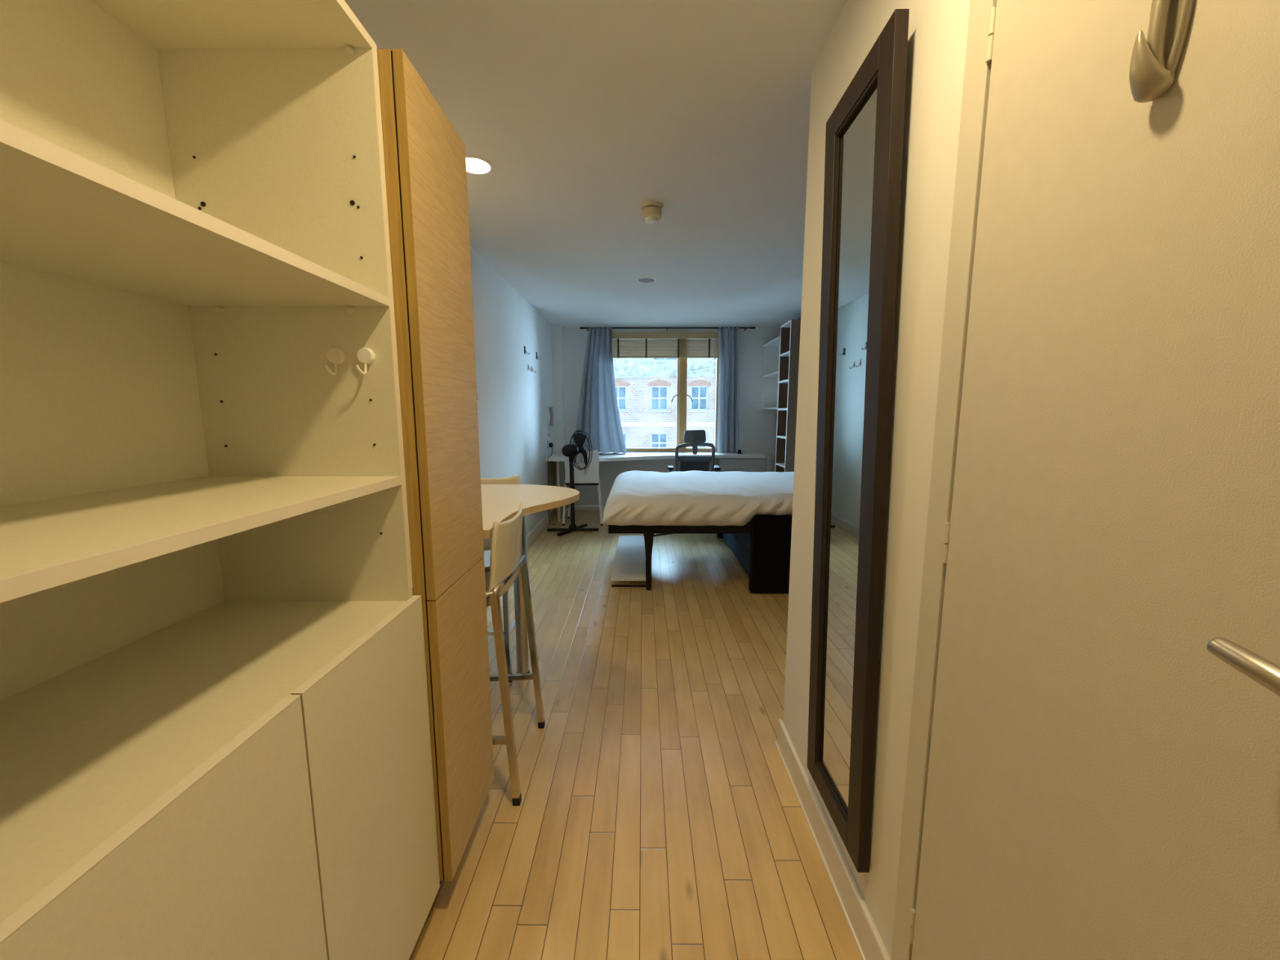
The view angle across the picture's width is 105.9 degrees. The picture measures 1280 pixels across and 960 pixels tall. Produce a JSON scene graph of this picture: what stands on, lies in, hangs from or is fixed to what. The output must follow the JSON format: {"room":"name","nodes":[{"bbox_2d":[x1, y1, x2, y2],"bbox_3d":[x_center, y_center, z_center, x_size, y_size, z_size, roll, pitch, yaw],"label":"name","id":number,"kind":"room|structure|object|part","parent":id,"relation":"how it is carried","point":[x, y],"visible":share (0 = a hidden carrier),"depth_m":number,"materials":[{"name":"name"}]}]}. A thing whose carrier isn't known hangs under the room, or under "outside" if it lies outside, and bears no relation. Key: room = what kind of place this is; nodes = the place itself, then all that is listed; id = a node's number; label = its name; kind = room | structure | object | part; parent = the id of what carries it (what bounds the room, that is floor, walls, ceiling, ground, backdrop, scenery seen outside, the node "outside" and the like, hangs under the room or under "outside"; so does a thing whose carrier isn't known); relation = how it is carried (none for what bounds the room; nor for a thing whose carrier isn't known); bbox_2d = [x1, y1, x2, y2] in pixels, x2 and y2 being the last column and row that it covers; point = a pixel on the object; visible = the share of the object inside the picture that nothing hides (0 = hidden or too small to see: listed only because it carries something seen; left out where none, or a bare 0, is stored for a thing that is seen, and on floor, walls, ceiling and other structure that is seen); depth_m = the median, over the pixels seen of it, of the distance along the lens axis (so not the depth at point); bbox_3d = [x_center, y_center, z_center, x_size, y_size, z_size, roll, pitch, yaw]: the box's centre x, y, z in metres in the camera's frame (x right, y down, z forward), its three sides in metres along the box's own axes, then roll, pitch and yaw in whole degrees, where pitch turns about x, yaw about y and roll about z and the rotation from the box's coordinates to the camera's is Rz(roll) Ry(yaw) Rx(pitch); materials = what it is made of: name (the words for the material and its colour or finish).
{"room":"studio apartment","nodes":[
{"label":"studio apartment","id":0,"kind":"room"},
{"bbox_2d":[470,245,565,567],"bbox_3d":[-1.105,-0.296,2.842,0.260,2.310,7.300,0,8,0],"label":"wall","id":1,"kind":"structure","parent":0,"point":[513,400],"depth_m":4.16,"materials":[{"name":"white paint"}]},
{"bbox_2d":[526,507,557,546],"bbox_3d":[-1.070,0.606,4.394,0.016,0.100,3.530,0,8,0],"label":"baseboard","id":2,"kind":"structure","parent":1,"relation":"attached to","point":[534,533],"depth_m":5.11,"materials":[{"name":"white wood"}]},
{"bbox_2d":[546,431,549,439],"bbox_3d":[-1.064,-0.520,5.607,0.013,0.100,0.086,0,8,0],"label":"light switch","id":3,"kind":"object","parent":1,"relation":"attached to","point":[548,433],"visible":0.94,"depth_m":5.59,"materials":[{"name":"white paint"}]},
{"bbox_2d":[546,405,553,435],"bbox_3d":[-1.033,-0.685,5.599,0.075,0.340,0.140,0,8,0],"label":"intercom","id":4,"kind":"object","parent":1,"relation":"attached to","point":[549,415],"visible":1,"depth_m":5.54,"materials":[{"name":"white paint"}]},
{"bbox_2d":[547,442,555,524],"bbox_3d":[-1.025,0.039,5.559,0.071,0.916,0.337,-1,8,-11],"label":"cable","id":5,"kind":"object","parent":1,"relation":"attached to","point":[550,444],"visible":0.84,"depth_m":5.49,"materials":[{"name":"black plastic"}]},
{"bbox_2d":[344,0,847,327],"bbox_3d":[0.345,-1.538,2.663,3.060,0.200,7.300,0,8,0],"label":"ceiling","id":6,"kind":"structure","parent":0,"point":[584,113],"depth_m":1.87,"materials":[{"name":"paint"}]},
{"bbox_2d":[466,155,493,174],"bbox_3d":[-0.713,-1.353,2.079,0.156,0.006,0.156,0,8,0],"label":"recessed light","id":7,"kind":"object","parent":6,"relation":"in","point":[476,165],"visible":0.67,"depth_m":2.08,"materials":[{"name":"white paint"}]},
{"bbox_2d":[636,276,656,283],"bbox_3d":[0.051,-1.600,3.868,0.156,0.006,0.156,0,8,0],"label":"recessed light","id":8,"kind":"object","parent":6,"relation":"in","point":[646,279],"visible":1,"depth_m":3.85,"materials":[{"name":"white paint"}]},
{"bbox_2d":[640,200,662,224],"bbox_3d":[0.059,-1.372,2.496,0.114,0.083,0.114,0,8,0],"label":"smoke detector","id":9,"kind":"object","parent":6,"relation":"attached to","point":[651,211],"visible":1,"depth_m":2.46,"materials":[{"name":"beige plastic"}]},
{"bbox_3d":[0.059,-1.405,2.491,0.114,0.017,0.114,0,8,0],"label":"plate","id":10,"kind":"part","parent":9,"relation":"part of","materials":[{"name":"beige plastic"}]},
{"bbox_2d":[574,326,627,453],"bbox_3d":[-0.491,-1.094,5.942,0.672,1.530,0.139,0,8,0],"label":"curtain","id":11,"kind":"object","parent":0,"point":[598,415],"visible":0.93,"depth_m":5.94,"materials":[{"name":"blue fabric"}]},
{"bbox_2d":[408,510,862,959],"bbox_3d":[0.344,0.913,2.900,3.060,0.100,7.100,0,8,0],"label":"floor","id":12,"kind":"structure","parent":0,"point":[660,815],"depth_m":1.62,"materials":[{"name":"brown wood"}]},
{"bbox_2d":[0,0,439,959],"bbox_3d":[-0.725,0.232,0.287,0.452,1.963,1.598,0,8,0],"label":"shelf unit","id":13,"kind":"object","parent":12,"relation":"on","point":[215,742],"visible":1,"depth_m":0.83,"materials":[{"name":"beige laminate"}]},
{"bbox_3d":[-0.943,0.187,0.282,0.018,1.873,1.562,0,8,0],"label":"panel","id":14,"kind":"part","parent":13,"relation":"part of","materials":[{"name":"beige laminate"}]},
{"bbox_3d":[-0.508,0.735,0.425,0.018,0.752,0.676,0,8,0],"label":"door","id":15,"kind":"part","parent":13,"relation":"part of","materials":[{"name":"beige laminate"}]},
{"bbox_3d":[-0.727,-0.259,0.220,0.414,0.018,1.562,0,8,0],"label":"shelf","id":16,"kind":"part","parent":13,"relation":"part of","materials":[{"name":"beige laminate"}]},
{"bbox_3d":[-0.727,0.107,0.270,0.414,0.018,1.562,0,8,0],"label":"shelf","id":17,"kind":"part","parent":13,"relation":"part of","materials":[{"name":"beige laminate"}]},
{"bbox_2d":[0,600,406,923],"bbox_3d":[-0.727,0.386,0.308,0.414,0.018,1.562,0,8,0],"label":"countertop","id":18,"kind":"structure","parent":13,"relation":"on","point":[85,749],"depth_m":0.67,"materials":[{"name":"beige laminate"}]},
{"bbox_3d":[-0.727,-0.732,0.154,0.414,0.018,1.562,0,8,0],"label":"panel","id":19,"kind":"part","parent":13,"relation":"part of","materials":[{"name":"beige laminate"}]},
{"bbox_3d":[-0.732,0.079,1.064,0.432,1.873,0.018,0,8,0],"label":"panel","id":20,"kind":"part","parent":13,"relation":"part of","materials":[{"name":"beige laminate"}]},
{"bbox_2d":[324,347,345,375],"bbox_3d":[-0.632,-0.244,0.993,0.033,0.056,0.034,0,8,0],"label":"hook","id":21,"kind":"object","parent":13,"relation":"attached to","point":[335,356],"visible":1,"depth_m":1.00,"materials":[{"name":"white plastic"}]},
{"bbox_2d":[355,347,375,374],"bbox_3d":[-0.569,-0.244,0.992,0.033,0.056,0.034,0,8,0],"label":"hook","id":22,"kind":"object","parent":13,"relation":"attached to","point":[366,356],"visible":1,"depth_m":1.00,"materials":[{"name":"white paint"}]},
{"bbox_3d":[-0.505,0.662,0.955,0.018,0.752,0.387,0,8,0],"label":"door","id":23,"kind":"part","parent":13,"relation":"part of","materials":[{"name":"beige laminate"}]},
{"bbox_2d":[377,48,493,884],"bbox_3d":[-0.773,0.102,1.251,0.620,1.957,0.344,0,8,0],"label":"tall cabinet","id":24,"kind":"object","parent":12,"relation":"on","point":[424,156],"visible":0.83,"depth_m":1.14,"materials":[{"name":"wood"}]},
{"bbox_3d":[-0.474,-0.309,1.193,0.020,1.128,0.340,0,8,0],"label":"door","id":25,"kind":"part","parent":24,"relation":"part of","materials":[{"name":"brown wood"}]},
{"bbox_3d":[-0.474,0.613,1.320,0.020,0.726,0.340,0,8,0],"label":"door","id":26,"kind":"part","parent":24,"relation":"part of","materials":[{"name":"brown wood"}]},
{"bbox_2d":[480,475,529,682],"bbox_3d":[-0.808,0.460,2.435,0.408,0.928,0.469,0,8,0],"label":"bar stool","id":27,"kind":"object","parent":12,"relation":"on","point":[508,630],"visible":0.09,"depth_m":2.29,"materials":[{"name":"beige wood"}]},
{"bbox_3d":[-0.808,0.284,2.370,0.370,0.034,0.370,0,8,0],"label":"seat","id":28,"kind":"part","parent":27,"relation":"part of","materials":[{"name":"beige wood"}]},
{"bbox_3d":[-0.807,0.105,2.564,0.370,0.261,0.054,0,8,0],"label":"backrest","id":29,"kind":"part","parent":27,"relation":"part of","materials":[{"name":"beige wood"}]},
{"bbox_3d":[-0.635,0.627,2.291,0.028,0.614,0.151,-2,8,-17],"label":"leg","id":30,"kind":"part","parent":27,"relation":"part of","materials":[{"name":"silver metal"}]},
{"bbox_3d":[-0.620,0.536,2.644,0.027,0.695,0.078,2,8,14],"label":"leg","id":31,"kind":"part","parent":27,"relation":"part of","materials":[{"name":"silver metal"}]},
{"bbox_2d":[484,502,545,805],"bbox_3d":[-0.620,0.563,1.694,0.469,0.925,0.408,0,8,0],"label":"bar stool","id":32,"kind":"object","parent":12,"relation":"on","point":[506,562],"visible":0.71,"depth_m":1.55,"materials":[{"name":"beige wood"}]},
{"bbox_3d":[-0.660,0.381,1.669,0.370,0.034,0.370,0,8,0],"label":"seat","id":33,"kind":"part","parent":32,"relation":"part of","materials":[{"name":"beige wood"}]},
{"bbox_3d":[-0.423,0.690,1.522,0.078,0.695,0.027,2,8,14],"label":"leg","id":34,"kind":"part","parent":32,"relation":"part of","materials":[{"name":"silver metal"}]},
{"bbox_3d":[-0.444,0.233,1.648,0.054,0.258,0.365,0,8,0],"label":"backrest","id":35,"kind":"part","parent":32,"relation":"part of","materials":[{"name":"beige wood"}]},
{"bbox_3d":[-0.447,0.322,1.660,0.025,0.025,0.368,0,8,0],"label":"rail","id":36,"kind":"part","parent":32,"relation":"part of","materials":[{"name":"silver metal"}]},
{"bbox_3d":[-0.421,0.639,1.891,0.078,0.695,0.027,-2,8,-14],"label":"leg","id":37,"kind":"part","parent":32,"relation":"part of","materials":[{"name":"silver metal"}]},
{"bbox_2d":[480,484,579,673],"bbox_3d":[-0.676,0.532,2.000,0.809,0.900,0.950,0,8,0],"label":"bar table","id":38,"kind":"object","parent":12,"relation":"on","point":[500,502],"visible":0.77,"depth_m":2.11,"materials":[{"name":"laminate"}]},
{"bbox_3d":[-0.567,0.501,2.283,0.057,0.860,0.057,0,8,0],"label":"leg","id":39,"kind":"part","parent":38,"relation":"part of","materials":[{"name":"metal"}]},
{"bbox_2d":[546,430,598,536],"bbox_3d":[-0.718,0.014,5.103,0.466,1.070,0.420,-6,10,-37],"label":"pedestal fan","id":40,"kind":"object","parent":12,"relation":"on","point":[571,451],"visible":0.99,"depth_m":5.08,"materials":[{"name":"black plastic"}]},
{"bbox_3d":[-0.639,-0.419,5.103,0.189,0.153,0.039,4,9,27],"label":"blade","id":41,"kind":"part","parent":40,"relation":"part of","materials":[{"name":"black plastic"}]},
{"bbox_3d":[-0.580,-0.234,5.048,0.053,0.172,0.163,-6,10,-36],"label":"blade","id":42,"kind":"part","parent":40,"relation":"part of","materials":[{"name":"black plastic"}]},
{"bbox_2d":[562,449,604,525],"bbox_3d":[-0.646,0.061,5.588,0.453,0.858,0.432,0,8,0],"label":"chair","id":43,"kind":"object","parent":12,"relation":"on","point":[589,476],"visible":0.73,"depth_m":5.39,"materials":[{"name":"white paint"}]},
{"bbox_3d":[-0.847,0.274,5.424,0.068,0.456,0.031,-6,10,-36],"label":"leg","id":44,"kind":"part","parent":43,"relation":"part of","materials":[{"name":"white paint"}]},
{"bbox_3d":[-0.647,0.048,5.403,0.378,0.025,0.025,0,8,0],"label":"rail","id":45,"kind":"part","parent":43,"relation":"part of","materials":[{"name":"black plastic"}]},
{"bbox_3d":[-0.647,-0.148,5.373,0.400,0.386,0.054,0,8,0],"label":"backrest","id":46,"kind":"part","parent":43,"relation":"part of","materials":[{"name":"white paint"}]},
{"bbox_3d":[-0.447,0.274,5.422,0.068,0.456,0.031,6,10,36],"label":"leg","id":47,"kind":"part","parent":43,"relation":"part of","materials":[{"name":"white paint"}]},
{"bbox_3d":[-0.458,0.251,5.756,0.030,0.416,0.135,5,9,32],"label":"leg","id":48,"kind":"part","parent":43,"relation":"part of","materials":[{"name":"white paint"}]},
{"bbox_2d":[545,452,766,521],"bbox_3d":[0.233,0.074,5.860,2.595,0.755,0.798,0,8,0],"label":"desk","id":49,"kind":"object","parent":12,"relation":"on","point":[558,457],"visible":0.66,"depth_m":5.79,"materials":[{"name":"white paint"}]},
{"bbox_3d":[-0.939,0.087,5.912,0.030,0.714,0.680,0,8,0],"label":"panel","id":50,"kind":"part","parent":49,"relation":"part of","materials":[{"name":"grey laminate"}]},
{"bbox_2d":[598,453,625,454],"bbox_3d":[-0.472,-0.322,5.919,0.595,0.012,0.042,0,8,0],"label":"cable","id":51,"kind":"object","parent":49,"relation":"on","point":[598,453],"visible":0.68,"depth_m":5.91,"materials":[{"name":"plastic"}]},
{"bbox_2d":[545,452,766,461],"bbox_3d":[0.233,-0.281,5.811,2.595,0.040,0.798,0,8,0],"label":"countertop","id":52,"kind":"structure","parent":49,"relation":"on","point":[629,455],"depth_m":5.81,"materials":[{"name":"white laminate"}]},
{"bbox_3d":[0.969,0.063,6.085,0.025,0.714,0.310,0,8,0],"label":"panel","id":53,"kind":"part","parent":49,"relation":"part of","materials":[{"name":"grey laminate"}]},
{"bbox_2d":[667,429,720,471],"bbox_3d":[0.615,-0.049,5.587,0.594,1.071,0.561,0,8,2],"label":"office chair","id":54,"kind":"object","parent":12,"relation":"on","point":[694,438],"visible":0.56,"depth_m":5.35,"materials":[{"name":"grey plastic"}]},
{"bbox_3d":[0.352,-0.142,5.560,0.070,0.035,0.240,0,8,2],"label":"armrest","id":55,"kind":"part","parent":54,"relation":"part of","materials":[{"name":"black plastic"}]},
{"bbox_3d":[0.606,-0.363,5.327,0.065,0.170,0.064,-7,10,-41],"label":"headrest stem","id":56,"kind":"part","parent":54,"relation":"part of","materials":[{"name":"grey plastic"}]},
{"bbox_3d":[0.608,-0.203,5.364,0.441,0.426,0.068,0,8,2],"label":"frame","id":57,"kind":"part","parent":54,"relation":"part of","materials":[{"name":"grey plastic"}]},
{"bbox_3d":[0.876,-0.140,5.539,0.070,0.035,0.240,0,8,2],"label":"armrest","id":58,"kind":"part","parent":54,"relation":"part of","materials":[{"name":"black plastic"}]},
{"bbox_2d":[608,514,792,590],"bbox_3d":[0.771,0.375,4.090,1.980,0.640,1.401,0,8,0],"label":"bed","id":59,"kind":"object","parent":12,"relation":"on","point":[633,557],"visible":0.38,"depth_m":3.43,"materials":[{"name":"black metal"}]},
{"bbox_2d":[610,535,645,581],"bbox_3d":[-0.081,0.643,4.149,0.259,0.018,1.265,0,8,0],"label":"shelf","id":60,"kind":"object","parent":59,"relation":"attached to","point":[629,562],"depth_m":3.96,"materials":[{"name":"white metal"}]},
{"bbox_3d":[0.140,0.575,3.428,0.236,0.425,0.028,0,8,0],"label":"leg","id":61,"kind":"part","parent":59,"relation":"part of","materials":[{"name":"black metal"}]},
{"bbox_3d":[0.771,0.246,4.075,1.980,0.072,1.395,0,8,0],"label":"frame","id":62,"kind":"part","parent":59,"relation":"part of","materials":[{"name":"black metal"}]},
{"bbox_2d":[602,470,794,525],"bbox_3d":[0.744,0.102,4.024,1.997,0.231,1.542,0,8,0],"label":"duvet","id":63,"kind":"object","parent":59,"relation":"on","point":[694,497],"visible":0.85,"depth_m":3.35,"materials":[{"name":"white fabric"}]},
{"bbox_2d":[720,455,773,471],"bbox_3d":[1.309,0.065,6.077,0.645,0.712,0.323,0,8,0],"label":"base cabinet","id":64,"kind":"object","parent":12,"relation":"on","point":[744,464],"visible":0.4,"depth_m":5.88,"materials":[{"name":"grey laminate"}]},
{"bbox_3d":[1.263,0.067,5.923,0.535,0.650,0.017,0,8,0],"label":"door","id":65,"kind":"part","parent":64,"relation":"part of","materials":[{"name":"grey laminate"}]},
{"bbox_3d":[1.581,0.068,5.922,0.090,0.650,0.017,0,8,0],"label":"door","id":66,"kind":"part","parent":64,"relation":"part of","materials":[{"name":"grey laminate"}]},
{"bbox_2d":[716,515,791,592],"bbox_3d":[1.248,0.415,4.099,0.945,0.538,1.558,0,8,0],"label":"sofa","id":67,"kind":"object","parent":12,"relation":"on","point":[763,553],"visible":0.26,"depth_m":3.34,"materials":[{"name":"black fabric"}]},
{"bbox_3d":[1.252,0.314,4.834,0.945,0.538,0.075,0,8,0],"label":"arm","id":68,"kind":"part","parent":67,"relation":"part of"},
{"bbox_2d":[736,533,750,551],"bbox_3d":[1.257,0.418,3.744,0.925,0.160,0.693,0,8,0],"label":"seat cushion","id":69,"kind":"object","parent":67,"relation":"on","point":[744,538],"depth_m":3.64,"materials":[{"name":"fabric"}]},
{"bbox_3d":[1.245,0.517,3.365,0.945,0.538,0.074,0,8,0],"label":"arm","id":70,"kind":"part","parent":67,"relation":"part of"},
{"bbox_2d":[774,319,800,471],"bbox_3d":[1.655,-0.562,5.213,0.255,2.190,0.380,0,8,0],"label":"shelf","id":71,"kind":"object","parent":12,"relation":"on","point":[789,344],"visible":0.42,"depth_m":5.08,"materials":[{"name":"grey wood"}]},
{"bbox_3d":[1.650,-0.161,5.269,0.245,0.020,0.340,0,8,0],"label":"shelf","id":72,"kind":"part","parent":71,"relation":"part of","materials":[{"name":"white paint"}]},
{"bbox_3d":[1.650,-0.463,5.227,0.245,0.020,0.340,0,8,0],"label":"shelf","id":73,"kind":"part","parent":71,"relation":"part of","materials":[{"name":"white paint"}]},
{"bbox_3d":[1.650,-0.760,5.186,0.245,0.020,0.340,0,8,0],"label":"shelf","id":74,"kind":"part","parent":71,"relation":"part of","materials":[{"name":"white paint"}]},
{"bbox_3d":[1.528,-0.562,5.214,0.002,2.190,0.380,0,8,0],"label":"edge trim","id":75,"kind":"part","parent":71,"relation":"part of","materials":[{"name":"white paint"}]},
{"bbox_3d":[1.650,-1.052,5.146,0.245,0.020,0.340,0,8,0],"label":"shelf","id":76,"kind":"part","parent":71,"relation":"part of","materials":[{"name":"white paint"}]},
{"bbox_3d":[1.650,-1.334,5.107,0.245,0.020,0.340,0,8,0],"label":"shelf","id":77,"kind":"part","parent":71,"relation":"part of","materials":[{"name":"white paint"}]},
{"bbox_3d":[1.650,-1.637,5.066,0.245,0.020,0.340,0,8,0],"label":"shelf","id":78,"kind":"part","parent":71,"relation":"part of","materials":[{"name":"white paint"}]},
{"bbox_3d":[1.655,-0.537,5.035,0.253,2.190,0.020,0,8,0],"label":"panel","id":79,"kind":"part","parent":71,"relation":"part of","materials":[{"name":"grey wood"}]},
{"bbox_2d":[613,354,719,451],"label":"window","id":80,"kind":"structure","parent":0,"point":[646,388],"depth_m":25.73,"materials":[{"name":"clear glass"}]},
{"bbox_3d":[-1.163,-4.374,25.852,0.880,1.230,0.020,0,8,0],"label":"pane","id":81,"kind":"part","parent":80,"relation":"part of","materials":[{"name":"glass"}]},
{"bbox_3d":[1.038,-2.004,26.166,0.880,1.030,0.020,0,8,0],"label":"pane","id":82,"kind":"part","parent":80,"relation":"part of","materials":[{"name":"glass"}]},
{"bbox_3d":[1.037,-3.672,25.775,1.120,0.100,0.240,0,8,0],"label":"sill","id":83,"kind":"part","parent":80,"relation":"part of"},
{"bbox_3d":[1.038,-4.372,25.840,0.880,1.230,0.020,0,8,0],"label":"pane","id":84,"kind":"part","parent":80,"relation":"part of","materials":[{"name":"glass"}]},
{"bbox_3d":[1.337,-6.227,25.421,1.600,0.100,0.240,0,8,0],"label":"sill","id":85,"kind":"part","parent":80,"relation":"part of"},
{"bbox_3d":[0.136,-5.623,25.430,26.000,0.500,0.120,0,8,0],"label":"cornice","id":86,"kind":"part","parent":80,"relation":"part of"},
{"bbox_2d":[612,332,718,431],"bbox_3d":[0.271,-1.203,6.026,1.398,1.238,0.059,0,8,0],"label":"blind","id":87,"kind":"object","parent":80,"relation":"attached to","point":[624,344],"visible":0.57,"depth_m":5.94,"materials":[{"name":"beige fabric"}]},
{"bbox_3d":[0.928,-1.150,6.004,0.006,1.140,0.004,0,8,0],"label":"pull cord","id":88,"kind":"part","parent":87,"relation":"part of","materials":[{"name":"white"}]},
{"bbox_3d":[3.158,-4.370,25.829,0.880,1.230,0.020,0,8,0],"label":"pane","id":89,"kind":"part","parent":80,"relation":"part of","materials":[{"name":"glass"}]},
{"bbox_3d":[3.157,-3.670,25.764,1.120,0.100,0.240,0,8,0],"label":"sill","id":90,"kind":"part","parent":80,"relation":"part of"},
{"bbox_2d":[563,327,780,502],"bbox_3d":[0.363,-0.772,6.302,3.060,2.310,0.300,0,8,0],"label":"wall","id":91,"kind":"structure","parent":0,"point":[757,426],"depth_m":6.13,"materials":[{"name":"white paint"}]},
{"bbox_2d":[574,502,605,510],"bbox_3d":[-0.013,0.344,6.298,1.890,0.100,0.016,0,8,0],"label":"baseboard","id":92,"kind":"structure","parent":91,"relation":"attached to","point":[575,504],"depth_m":6.29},
{"bbox_2d":[612,329,717,332],"bbox_3d":[0.258,-1.825,5.996,1.550,0.070,0.020,0,8,0],"label":"trim","id":93,"kind":"structure","parent":91,"relation":"attached to","point":[613,331],"depth_m":5.98,"materials":[{"name":"white paint"}]},
{"bbox_2d":[579,326,755,330],"bbox_3d":[0.332,-1.846,5.910,2.120,0.026,0.183,0,8,0],"label":"curtain rod","id":94,"kind":"object","parent":91,"relation":"attached to","point":[750,327],"visible":1,"depth_m":5.83,"materials":[{"name":"brown metal"}]},
{"bbox_3d":[0.332,-1.835,5.832,2.060,0.018,0.018,0,8,0],"label":"rod","id":95,"kind":"part","parent":94,"relation":"part of","materials":[{"name":"brown metal"}]},
{"bbox_2d":[716,326,739,453],"bbox_3d":[1.079,-1.093,5.934,0.276,1.530,0.097,0,8,0],"label":"curtain","id":96,"kind":"object","parent":94,"relation":"hanging from","point":[728,339],"visible":1,"depth_m":5.92,"materials":[{"name":"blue fabric"}]},
{"bbox_2d":[782,0,970,957],"bbox_3d":[1.197,0.035,0.443,1.330,2.310,2.480,0,8,0],"label":"wall","id":97,"kind":"structure","parent":0,"point":[937,35],"depth_m":1.00,"materials":[{"name":"white paint"}]},
{"bbox_2d":[775,718,890,959],"bbox_3d":[1.144,1.012,1.427,1.246,0.105,0.828,0,8,0],"label":"baseboard","id":98,"kind":"structure","parent":97,"relation":"attached to","point":[871,943],"depth_m":1.29,"materials":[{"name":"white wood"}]},
{"bbox_2d":[807,8,909,872],"bbox_3d":[0.508,-0.010,1.191,0.028,1.815,0.349,-1,7,0],"label":"wall mirror","id":99,"kind":"object","parent":97,"relation":"attached to","point":[864,134],"visible":1,"depth_m":1.13,"materials":[{"name":"brown wood"}]},
{"bbox_3d":[0.510,-0.010,1.191,0.006,1.691,0.225,-1,7,0],"label":"glass","id":100,"kind":"part","parent":99,"relation":"part of","materials":[{"name":"mirror"}]},
{"bbox_2d":[890,0,1279,959],"bbox_3d":[0.551,0.170,0.413,0.162,2.050,0.958,0,8,0],"label":"door","id":101,"kind":"structure","parent":97,"relation":"in","point":[1093,771],"depth_m":0.54,"materials":[{"name":"beige laminate"}]},
{"bbox_3d":[0.577,0.170,0.413,0.110,2.050,0.958,0,8,0],"label":"frame","id":102,"kind":"part","parent":101,"relation":"part of","materials":[{"name":"paint"}]},
{"bbox_2d":[1128,0,1195,102],"bbox_3d":[0.510,-0.468,0.473,0.036,0.175,0.037,0,8,0],"label":"coat hook","id":103,"kind":"object","parent":101,"relation":"attached to","point":[1155,60],"visible":1,"depth_m":0.47,"materials":[{"name":"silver metal"}]},
{"bbox_3d":[0.520,-0.471,0.472,0.009,0.170,0.037,0,8,0],"label":"plate","id":104,"kind":"part","parent":103,"relation":"part of","materials":[{"name":"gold metal"}]},
{"bbox_3d":[0.496,0.166,0.317,0.054,0.047,0.183,0,8,0],"label":"handle","id":105,"kind":"part","parent":101,"relation":"part of","materials":[{"name":"metal"}]},
{"bbox_3d":[1.841,-0.456,4.006,0.120,2.310,4.920,0,8,0],"label":"wall","id":106,"kind":"structure","parent":0,"visible":0},
{"bbox_2d":[760,335,780,409],"bbox_3d":[1.658,-1.234,5.694,0.255,0.790,0.745,0,8,0],"label":"wall shelf","id":107,"kind":"object","parent":106,"relation":"attached to","point":[771,357],"visible":0.38,"depth_m":6.03,"materials":[{"name":"white paint"}]},
{"bbox_2d":[763,371,777,377],"bbox_3d":[1.655,-1.246,5.692,0.230,0.016,0.709,0,8,0],"label":"shelf","id":108,"kind":"object","parent":107,"relation":"attached to","point":[775,374],"depth_m":5.85,"materials":[{"name":"white paint"}]}
]}

